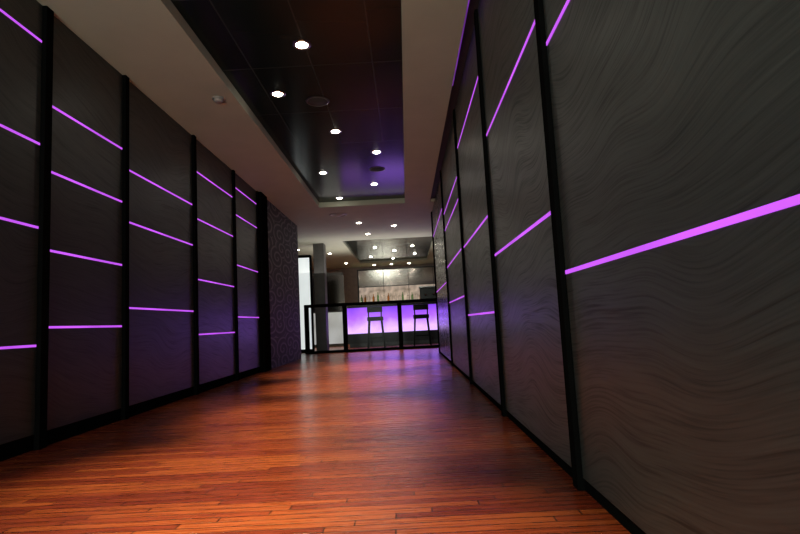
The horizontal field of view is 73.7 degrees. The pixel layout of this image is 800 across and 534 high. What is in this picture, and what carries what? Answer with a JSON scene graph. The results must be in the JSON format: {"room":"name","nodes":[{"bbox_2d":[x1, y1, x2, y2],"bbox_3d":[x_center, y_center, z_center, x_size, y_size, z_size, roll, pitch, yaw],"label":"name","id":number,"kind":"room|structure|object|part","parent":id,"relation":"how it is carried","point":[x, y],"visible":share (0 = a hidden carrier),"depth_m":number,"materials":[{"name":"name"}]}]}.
{"room":"entertainment venue","nodes":[
{"label":"entertainment venue","id":0,"kind":"room"},
{"bbox_2d":[37,0,467,269],"bbox_3d":[-1.498,-1.370,9.813,11.000,0.200,25.200,-3,-6,0],"label":"ceiling","id":1,"kind":"structure","parent":0,"point":[149,42],"depth_m":5.61,"materials":[{"name":"white paint"}]},
{"bbox_2d":[212,96,224,102],"bbox_3d":[-1.840,-1.688,5.396,0.124,0.044,0.124,-3,-6,0],"label":"smoke detector","id":2,"kind":"object","parent":1,"relation":"attached to","point":[217,99],"visible":1,"depth_m":5.37,"materials":[{"name":"grey plastic"}]},
{"bbox_2d":[329,213,346,216],"bbox_3d":[-1.322,-1.099,11.391,0.400,0.030,0.400,-3,-6,0],"label":"ceiling vent","id":3,"kind":"object","parent":1,"relation":"in","point":[332,214],"visible":1,"depth_m":11.34,"materials":[{"name":"grey plastic"}]},
{"bbox_2d":[452,0,469,85],"bbox_3d":[0.514,-1.987,4.069,0.012,0.025,2.700,-3,-6,0],"label":"light strip","id":4,"kind":"object","parent":1,"relation":"attached to","point":[468,0],"visible":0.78,"depth_m":4.54,"materials":[{"name":"purple"}]},
{"bbox_2d":[267,200,300,368],"bbox_3d":[-2.423,0.418,10.817,0.190,3.050,2.860,-3,-6,0],"label":"wall","id":5,"kind":"structure","parent":0,"point":[285,328],"depth_m":10.65,"materials":[{"name":"paper"}]},
{"bbox_2d":[171,0,404,202],"bbox_3d":[-0.847,-2.063,3.944,1.705,0.100,13.400,-3,-6,0],"label":"ceiling","id":6,"kind":"structure","parent":0,"point":[353,60],"depth_m":5.27,"materials":[{"name":"tile"}]},
{"bbox_2d":[270,91,285,97],"bbox_3d":[-1.284,-1.807,5.602,0.161,0.022,0.161,-3,-6,0],"label":"recessed light","id":7,"kind":"object","parent":6,"relation":"in","point":[278,94],"visible":1,"depth_m":5.58,"materials":[{"name":"metal"}]},
{"bbox_2d":[292,40,310,49],"bbox_3d":[-0.857,-1.928,4.654,0.161,0.022,0.161,-3,-6,0],"label":"recessed light","id":8,"kind":"object","parent":6,"relation":"in","point":[299,44],"visible":1,"depth_m":4.63,"materials":[{"name":"metal"}]},
{"bbox_2d":[305,96,328,105],"bbox_3d":[-0.901,-1.810,5.829,0.260,0.008,0.260,-3,-6,0],"label":"ceiling speaker","id":9,"kind":"object","parent":6,"relation":"attached to","point":[314,100],"visible":1,"depth_m":5.82,"materials":[{"name":"black paint"}]},
{"bbox_2d":[308,97,326,104],"bbox_3d":[-0.901,-1.812,5.829,0.208,0.006,0.208,-3,-6,0],"label":"grille","id":10,"kind":"object","parent":9,"relation":"attached to","point":[311,100],"depth_m":5.82,"materials":[{"name":"black metal"}]},
{"bbox_2d":[329,129,341,133],"bbox_3d":[-0.819,-1.711,6.763,0.161,0.022,0.161,-3,-6,0],"label":"recessed light","id":11,"kind":"object","parent":6,"relation":"in","point":[333,131],"visible":1,"depth_m":6.74,"materials":[{"name":"metal"}]},
{"bbox_2d":[371,150,381,153],"bbox_3d":[-0.338,-1.642,7.664,0.161,0.022,0.161,-3,-6,0],"label":"recessed light","id":12,"kind":"object","parent":6,"relation":"in","point":[374,151],"visible":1,"depth_m":7.64,"materials":[{"name":"metal"}]},
{"bbox_2d":[369,167,384,171],"bbox_3d":[-0.367,-1.560,8.511,0.260,0.008,0.260,-3,-6,0],"label":"ceiling speaker","id":13,"kind":"object","parent":6,"relation":"attached to","point":[374,169],"visible":1,"depth_m":8.51,"materials":[{"name":"black paint"}]},
{"bbox_2d":[371,167,382,170],"bbox_3d":[-0.367,-1.561,8.511,0.208,0.006,0.208,-3,-6,0],"label":"grille","id":14,"kind":"object","parent":13,"relation":"attached to","point":[372,168],"depth_m":8.49,"materials":[{"name":"black metal"}]},
{"bbox_2d":[0,343,630,533],"bbox_3d":[-1.334,1.809,9.483,11.000,0.100,25.200,-3,-6,0],"label":"floor","id":15,"kind":"structure","parent":0,"point":[402,441],"depth_m":2.70,"materials":[{"name":"brown wood"}]},
{"bbox_2d":[298,255,314,352],"bbox_3d":[-2.761,1.029,14.835,0.650,2.700,0.250,-3,-6,0],"label":"column","id":16,"kind":"structure","parent":15,"relation":"on","point":[304,261],"depth_m":14.75,"materials":[{"name":"paint"}]},
{"bbox_2d":[312,272,344,347],"bbox_3d":[-3.073,1.477,18.025,2.430,2.500,0.080,-3,-6,0],"label":"wall","id":17,"kind":"structure","parent":15,"relation":"on","point":[335,281],"depth_m":17.99,"materials":[{"name":"grey paint"}]},
{"bbox_3d":[-2.777,0.910,18.050,0.580,1.200,0.020,-3,-6,0],"label":"mirror pane","id":18,"kind":"part","parent":17,"relation":"part of","materials":[{"name":"grey mirror"}]},
{"bbox_3d":[-2.717,2.078,17.928,0.580,1.050,0.020,-3,-6,0],"label":"frosted pane","id":19,"kind":"part","parent":17,"relation":"part of","materials":[{"name":"white glass"}]},
{"bbox_3d":[-2.118,2.046,17.924,0.580,1.050,0.020,-3,-6,0],"label":"frosted pane","id":20,"kind":"part","parent":17,"relation":"part of","materials":[{"name":"white glass"}]},
{"bbox_3d":[-2.178,0.879,18.045,0.580,1.200,0.020,-3,-6,0],"label":"mirror pane","id":21,"kind":"part","parent":17,"relation":"part of","materials":[{"name":"grey mirror"}]},
{"bbox_2d":[304,298,438,353],"bbox_3d":[-0.698,1.542,13.925,3.580,1.280,0.120,-3,-6,0],"label":"glass balustrade","id":22,"kind":"object","parent":15,"relation":"on","point":[344,305],"visible":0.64,"depth_m":13.89,"materials":[{"name":"black metal"}]},
{"bbox_3d":[-2.428,1.673,13.935,0.110,1.200,0.100,-3,-6,0],"label":"post","id":23,"kind":"part","parent":22,"relation":"part of","materials":[{"name":"black metal"}]},
{"bbox_3d":[-1.430,1.621,13.927,0.110,1.200,0.100,-3,-6,0],"label":"post","id":24,"kind":"part","parent":22,"relation":"part of","materials":[{"name":"black metal"}]},
{"bbox_3d":[-0.729,0.947,13.987,3.580,0.080,0.120,-3,-6,0],"label":"rail","id":25,"kind":"part","parent":22,"relation":"part of","materials":[{"name":"black metal"}]},
{"bbox_3d":[-0.667,2.143,13.863,3.570,0.070,0.080,-3,-6,0],"label":"rail","id":26,"kind":"part","parent":22,"relation":"part of","materials":[{"name":"black metal"}]},
{"bbox_3d":[0.008,1.545,13.916,0.110,1.200,0.100,-3,-6,0],"label":"post","id":27,"kind":"part","parent":22,"relation":"part of","materials":[{"name":"black metal"}]},
{"bbox_2d":[367,306,385,347],"bbox_3d":[-0.708,1.764,15.612,0.516,1.192,0.436,-3,-6,0],"label":"bar stool","id":28,"kind":"object","parent":15,"relation":"on","point":[379,308],"visible":0.96,"depth_m":15.45,"materials":[{"name":"black leather"}]},
{"bbox_3d":[-0.905,1.949,15.414,0.115,0.804,0.052,2,-8,-39],"label":"leg","id":29,"kind":"part","parent":28,"relation":"part of","materials":[{"name":"black metal"}]},
{"bbox_3d":[-0.737,1.232,15.476,0.440,0.160,0.040,-3,-6,0],"label":"backrest","id":30,"kind":"part","parent":28,"relation":"part of","materials":[{"name":"black leather"}]},
{"bbox_3d":[-0.721,1.520,15.637,0.460,0.120,0.400,-3,-6,0],"label":"seat","id":31,"kind":"part","parent":28,"relation":"part of","materials":[{"name":"black leather"}]},
{"bbox_3d":[-0.496,1.928,15.411,0.115,0.804,0.052,-8,-8,40],"label":"leg","id":32,"kind":"part","parent":28,"relation":"part of","materials":[{"name":"black metal"}]},
{"bbox_2d":[347,302,437,347],"bbox_3d":[0.387,1.777,16.677,4.170,1.270,0.750,-3,-6,0],"label":"bar counter","id":33,"kind":"object","parent":15,"relation":"on","point":[357,323],"depth_m":16.41,"materials":[{"name":"purple plastic"}]},
{"bbox_2d":[347,302,435,307],"bbox_3d":[0.356,1.171,16.740,4.170,0.050,0.750,-3,-6,0],"label":"countertop","id":34,"kind":"structure","parent":33,"relation":"on","point":[423,302],"depth_m":16.37,"materials":[{"name":"black stone"}]},
{"bbox_3d":[0.384,1.570,16.427,4.010,0.790,0.030,-3,-6,0],"label":"lit panel","id":35,"kind":"part","parent":33,"relation":"part of","materials":[{"name":"purple plastic"}]},
{"bbox_2d":[419,286,435,302],"bbox_3d":[0.926,0.863,16.771,0.640,0.510,0.476,-3,-6,0],"label":"coffee machine","id":36,"kind":"object","parent":33,"relation":"on","point":[426,292],"visible":0.55,"depth_m":16.59,"materials":[{"name":"black paint"}]},
{"bbox_2d":[357,301,435,305],"bbox_3d":[0.417,2.065,20.583,4.160,1.500,0.620,-3,-6,0],"label":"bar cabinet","id":37,"kind":"object","parent":15,"relation":"on","point":[434,301],"visible":0.04,"depth_m":20.39,"materials":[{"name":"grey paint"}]},
{"bbox_2d":[413,304,431,345],"bbox_3d":[0.630,1.694,15.602,0.516,1.192,0.436,-3,-6,0],"label":"bar stool","id":38,"kind":"object","parent":15,"relation":"on","point":[418,306],"visible":0.95,"depth_m":15.43,"materials":[{"name":"black leather"}]},
{"bbox_3d":[0.433,1.879,15.404,0.115,0.804,0.052,2,-8,-39],"label":"leg","id":39,"kind":"part","parent":38,"relation":"part of","materials":[{"name":"black metal"}]},
{"bbox_3d":[0.601,1.162,15.466,0.440,0.160,0.040,-3,-6,0],"label":"backrest","id":40,"kind":"part","parent":38,"relation":"part of","materials":[{"name":"black leather"}]},
{"bbox_3d":[0.617,1.450,15.627,0.460,0.120,0.400,-3,-6,0],"label":"seat","id":41,"kind":"part","parent":38,"relation":"part of","materials":[{"name":"black leather"}]},
{"bbox_3d":[0.842,1.857,15.401,0.115,0.804,0.052,-8,-8,40],"label":"leg","id":42,"kind":"part","parent":38,"relation":"part of","materials":[{"name":"black metal"}]},
{"bbox_2d":[313,243,328,350],"bbox_3d":[-2.251,0.867,15.222,0.300,3.050,0.400,-3,-6,0],"label":"column","id":43,"kind":"structure","parent":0,"point":[319,250],"depth_m":15.05,"materials":[{"name":"grey paint"}]},
{"bbox_2d":[312,264,433,302],"bbox_3d":[-1.257,1.427,22.088,11.000,3.250,0.200,-3,-6,0],"label":"wall","id":44,"kind":"structure","parent":0,"point":[350,274],"depth_m":22.11,"materials":[{"name":"brown paint"}]},
{"bbox_2d":[357,266,434,301],"bbox_3d":[0.397,1.476,21.926,4.200,2.950,0.070,-3,-6,0],"label":"wall","id":45,"kind":"structure","parent":44,"relation":"attached to","point":[406,280],"depth_m":21.99,"materials":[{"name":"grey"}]},
{"bbox_3d":[-1.202,0.472,22.030,1.010,0.670,0.030,-3,-6,0],"label":"mirror panel","id":46,"kind":"part","parent":45,"relation":"part of","materials":[{"name":"silver metal"}]},
{"bbox_3d":[-1.158,1.331,21.941,1.010,1.000,0.030,-3,-6,0],"label":"lit glass","id":47,"kind":"part","parent":45,"relation":"part of","materials":[{"name":"brown glass"}]},
{"bbox_3d":[-0.174,0.418,22.023,1.010,0.670,0.030,-3,-6,0],"label":"mirror panel","id":48,"kind":"part","parent":45,"relation":"part of","materials":[{"name":"silver metal"}]},
{"bbox_3d":[-0.129,1.278,21.933,1.010,1.000,0.030,-3,-6,0],"label":"lit glass","id":49,"kind":"part","parent":45,"relation":"part of","materials":[{"name":"brown glass"}]},
{"bbox_3d":[0.855,0.364,22.015,1.010,0.670,0.030,-3,-6,0],"label":"mirror panel","id":50,"kind":"part","parent":45,"relation":"part of","materials":[{"name":"silver metal"}]},
{"bbox_3d":[0.899,1.223,21.925,1.010,1.000,0.030,-3,-6,0],"label":"lit glass","id":51,"kind":"part","parent":45,"relation":"part of","materials":[{"name":"brown glass"}]},
{"bbox_2d":[344,236,431,261],"bbox_3d":[-0.296,-0.636,17.865,2.600,0.120,5.800,-3,-6,0],"label":"ceiling","id":52,"kind":"structure","parent":0,"point":[363,250],"depth_m":17.54,"materials":[{"name":"paint"}]},
{"bbox_2d":[431,0,479,198],"bbox_3d":[0.552,-2.117,3.931,0.105,0.140,13.400,-3,-6,0],"label":"trim","id":53,"kind":"structure","parent":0,"point":[473,4],"depth_m":5.53,"materials":[{"name":"paint"}]},
{"bbox_3d":[-2.542,-0.361,3.258,0.150,3.050,12.340,-3,-6,0],"label":"wall","id":54,"kind":"structure","parent":0,"visible":0},
{"bbox_2d":[0,0,41,444],"bbox_3d":[-2.462,-0.438,3.043,0.023,2.950,1.140,-3,-6,0],"label":"wall panel","id":55,"kind":"object","parent":54,"relation":"attached to","point":[20,20],"visible":1,"depth_m":3.42,"materials":[{"name":"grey wood"}]},
{"bbox_2d":[34,6,53,449],"bbox_3d":[-2.438,-0.326,3.645,0.050,3.050,0.076,-3,-6,0],"label":"trim","id":56,"kind":"structure","parent":54,"relation":"attached to","point":[44,220],"depth_m":3.62,"materials":[{"name":"black metal"}]},
{"bbox_2d":[47,16,121,429],"bbox_3d":[-2.447,-0.321,4.177,0.023,2.950,0.980,-3,-6,0],"label":"wall panel","id":57,"kind":"object","parent":54,"relation":"attached to","point":[85,345],"visible":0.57,"depth_m":4.11,"materials":[{"name":"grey wood"}]},
{"bbox_2d":[121,75,128,419],"bbox_3d":[-2.424,-0.218,4.694,0.050,3.050,0.066,-3,-6,0],"label":"trim","id":58,"kind":"structure","parent":54,"relation":"attached to","point":[125,79],"depth_m":4.67,"materials":[{"name":"black metal"}]},
{"bbox_2d":[0,367,259,461],"bbox_3d":[-2.388,1.078,2.886,0.014,0.100,11.900,-3,-6,0],"label":"baseboard","id":59,"kind":"structure","parent":54,"relation":"attached to","point":[14,448],"depth_m":4.23,"materials":[{"name":"black metal"}]},
{"bbox_2d":[129,81,193,405],"bbox_3d":[-2.430,-0.187,5.470,0.023,2.950,1.480,-3,-6,0],"label":"wall panel","id":60,"kind":"object","parent":54,"relation":"attached to","point":[161,327],"visible":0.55,"depth_m":5.34,"materials":[{"name":"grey wood"}]},
{"bbox_2d":[191,135,199,394],"bbox_3d":[-2.403,-0.058,6.241,0.050,3.050,0.076,-3,-6,0],"label":"trim","id":61,"kind":"structure","parent":54,"relation":"attached to","point":[193,137],"depth_m":6.22,"materials":[{"name":"black metal"}]},
{"bbox_2d":[196,139,235,384],"bbox_3d":[-2.410,-0.032,6.977,0.023,2.950,1.390,-3,-6,0],"label":"wall panel","id":62,"kind":"object","parent":54,"relation":"attached to","point":[214,177],"visible":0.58,"depth_m":6.92,"materials":[{"name":"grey wood"}]},
{"bbox_2d":[232,170,238,380],"bbox_3d":[-2.384,0.092,7.698,0.050,3.050,0.066,-3,-6,0],"label":"trim","id":63,"kind":"structure","parent":54,"relation":"attached to","point":[233,171],"depth_m":7.67,"materials":[{"name":"black metal"}]},
{"bbox_2d":[235,173,259,372],"bbox_3d":[-2.392,0.108,8.330,0.023,2.950,1.190,-3,-6,0],"label":"wall panel","id":64,"kind":"object","parent":54,"relation":"attached to","point":[246,219],"visible":0.98,"depth_m":8.32,"materials":[{"name":"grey wood"}]},
{"bbox_2d":[256,191,262,371],"bbox_3d":[-2.368,0.222,8.951,0.050,3.050,0.060,-3,-6,0],"label":"trim","id":65,"kind":"structure","parent":54,"relation":"attached to","point":[257,192],"depth_m":8.93,"materials":[{"name":"black metal"}]},
{"bbox_2d":[259,192,271,371],"bbox_3d":[-2.345,0.244,9.180,0.090,3.050,0.390,-3,-6,0],"label":"trim","id":66,"kind":"structure","parent":54,"relation":"attached to","point":[263,218],"depth_m":9.10,"materials":[{"name":"black metal"}]},
{"bbox_3d":[0.765,-0.553,4.270,0.150,3.300,14.400,-3,-6,0],"label":"wall","id":67,"kind":"structure","parent":0,"visible":0},
{"bbox_2d":[432,178,450,359],"bbox_3d":[0.757,0.129,9.860,0.023,3.000,3.100,-3,-6,0],"label":"wall panel","id":68,"kind":"object","parent":67,"relation":"attached to","point":[442,303],"visible":0.76,"depth_m":9.71,"materials":[{"name":"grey wood"}]},
{"bbox_2d":[440,170,453,365],"bbox_3d":[0.728,-0.009,8.276,0.042,3.050,0.076,-3,-6,0],"label":"trim","id":69,"kind":"structure","parent":67,"relation":"attached to","point":[452,363],"depth_m":8.24,"materials":[{"name":"black metal"}]},
{"bbox_2d":[441,121,468,375],"bbox_3d":[0.721,-0.158,7.080,0.023,3.000,2.330,-3,-6,0],"label":"wall panel","id":70,"kind":"object","parent":67,"relation":"attached to","point":[449,176],"visible":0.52,"depth_m":6.94,"materials":[{"name":"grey wood"}]},
{"bbox_2d":[453,109,472,384],"bbox_3d":[0.697,-0.256,5.879,0.042,3.050,0.076,-3,-6,0],"label":"trim","id":71,"kind":"structure","parent":67,"relation":"attached to","point":[454,116],"depth_m":5.84,"materials":[{"name":"black metal"}]},
{"bbox_2d":[455,26,500,404],"bbox_3d":[0.692,-0.381,4.919,0.023,3.000,1.855,-3,-6,0],"label":"wall panel","id":72,"kind":"object","parent":67,"relation":"attached to","point":[483,345],"visible":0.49,"depth_m":4.76,"materials":[{"name":"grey wood"}]},
{"bbox_2d":[474,9,506,416],"bbox_3d":[0.672,-0.454,3.957,0.042,3.050,0.071,-3,-6,0],"label":"trim","id":73,"kind":"structure","parent":67,"relation":"attached to","point":[476,21],"depth_m":3.92,"materials":[{"name":"black metal"}]},
{"bbox_2d":[478,0,570,466],"bbox_3d":[0.669,-0.565,3.134,0.023,3.000,1.585,-3,-6,0],"label":"wall panel","id":74,"kind":"object","parent":67,"relation":"attached to","point":[533,371],"visible":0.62,"depth_m":2.93,"materials":[{"name":"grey wood"}]},
{"bbox_2d":[440,352,645,533],"bbox_3d":[0.767,1.066,4.103,0.014,0.050,14.400,-3,-6,0],"label":"baseboard","id":75,"kind":"structure","parent":67,"relation":"attached to","point":[604,502],"depth_m":2.33,"materials":[{"name":"black wood"}]},
{"bbox_2d":[533,0,584,490],"bbox_3d":[0.650,-0.625,2.305,0.042,3.050,0.071,-3,-6,0],"label":"trim","id":76,"kind":"structure","parent":67,"relation":"attached to","point":[563,305],"depth_m":2.23,"materials":[{"name":"black metal"}]},
{"bbox_2d":[543,0,799,533],"bbox_3d":[0.647,-0.740,1.435,0.023,3.000,1.680,-3,-6,0],"label":"wall panel","id":77,"kind":"object","parent":67,"relation":"attached to","point":[676,123],"visible":1,"depth_m":1.27,"materials":[{"name":"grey wood"}]},
{"bbox_3d":[2.520,0.218,11.356,3.165,3.050,0.100,-3,-6,0],"label":"wall","id":78,"kind":"structure","parent":0,"visible":0},
{"bbox_2d":[431,212,440,353],"bbox_3d":[0.860,0.315,11.458,0.222,3.050,0.120,-3,-6,0],"label":"trim","id":79,"kind":"structure","parent":78,"relation":"attached to","point":[431,212],"depth_m":11.41,"materials":[{"name":"black metal"}]}
]}

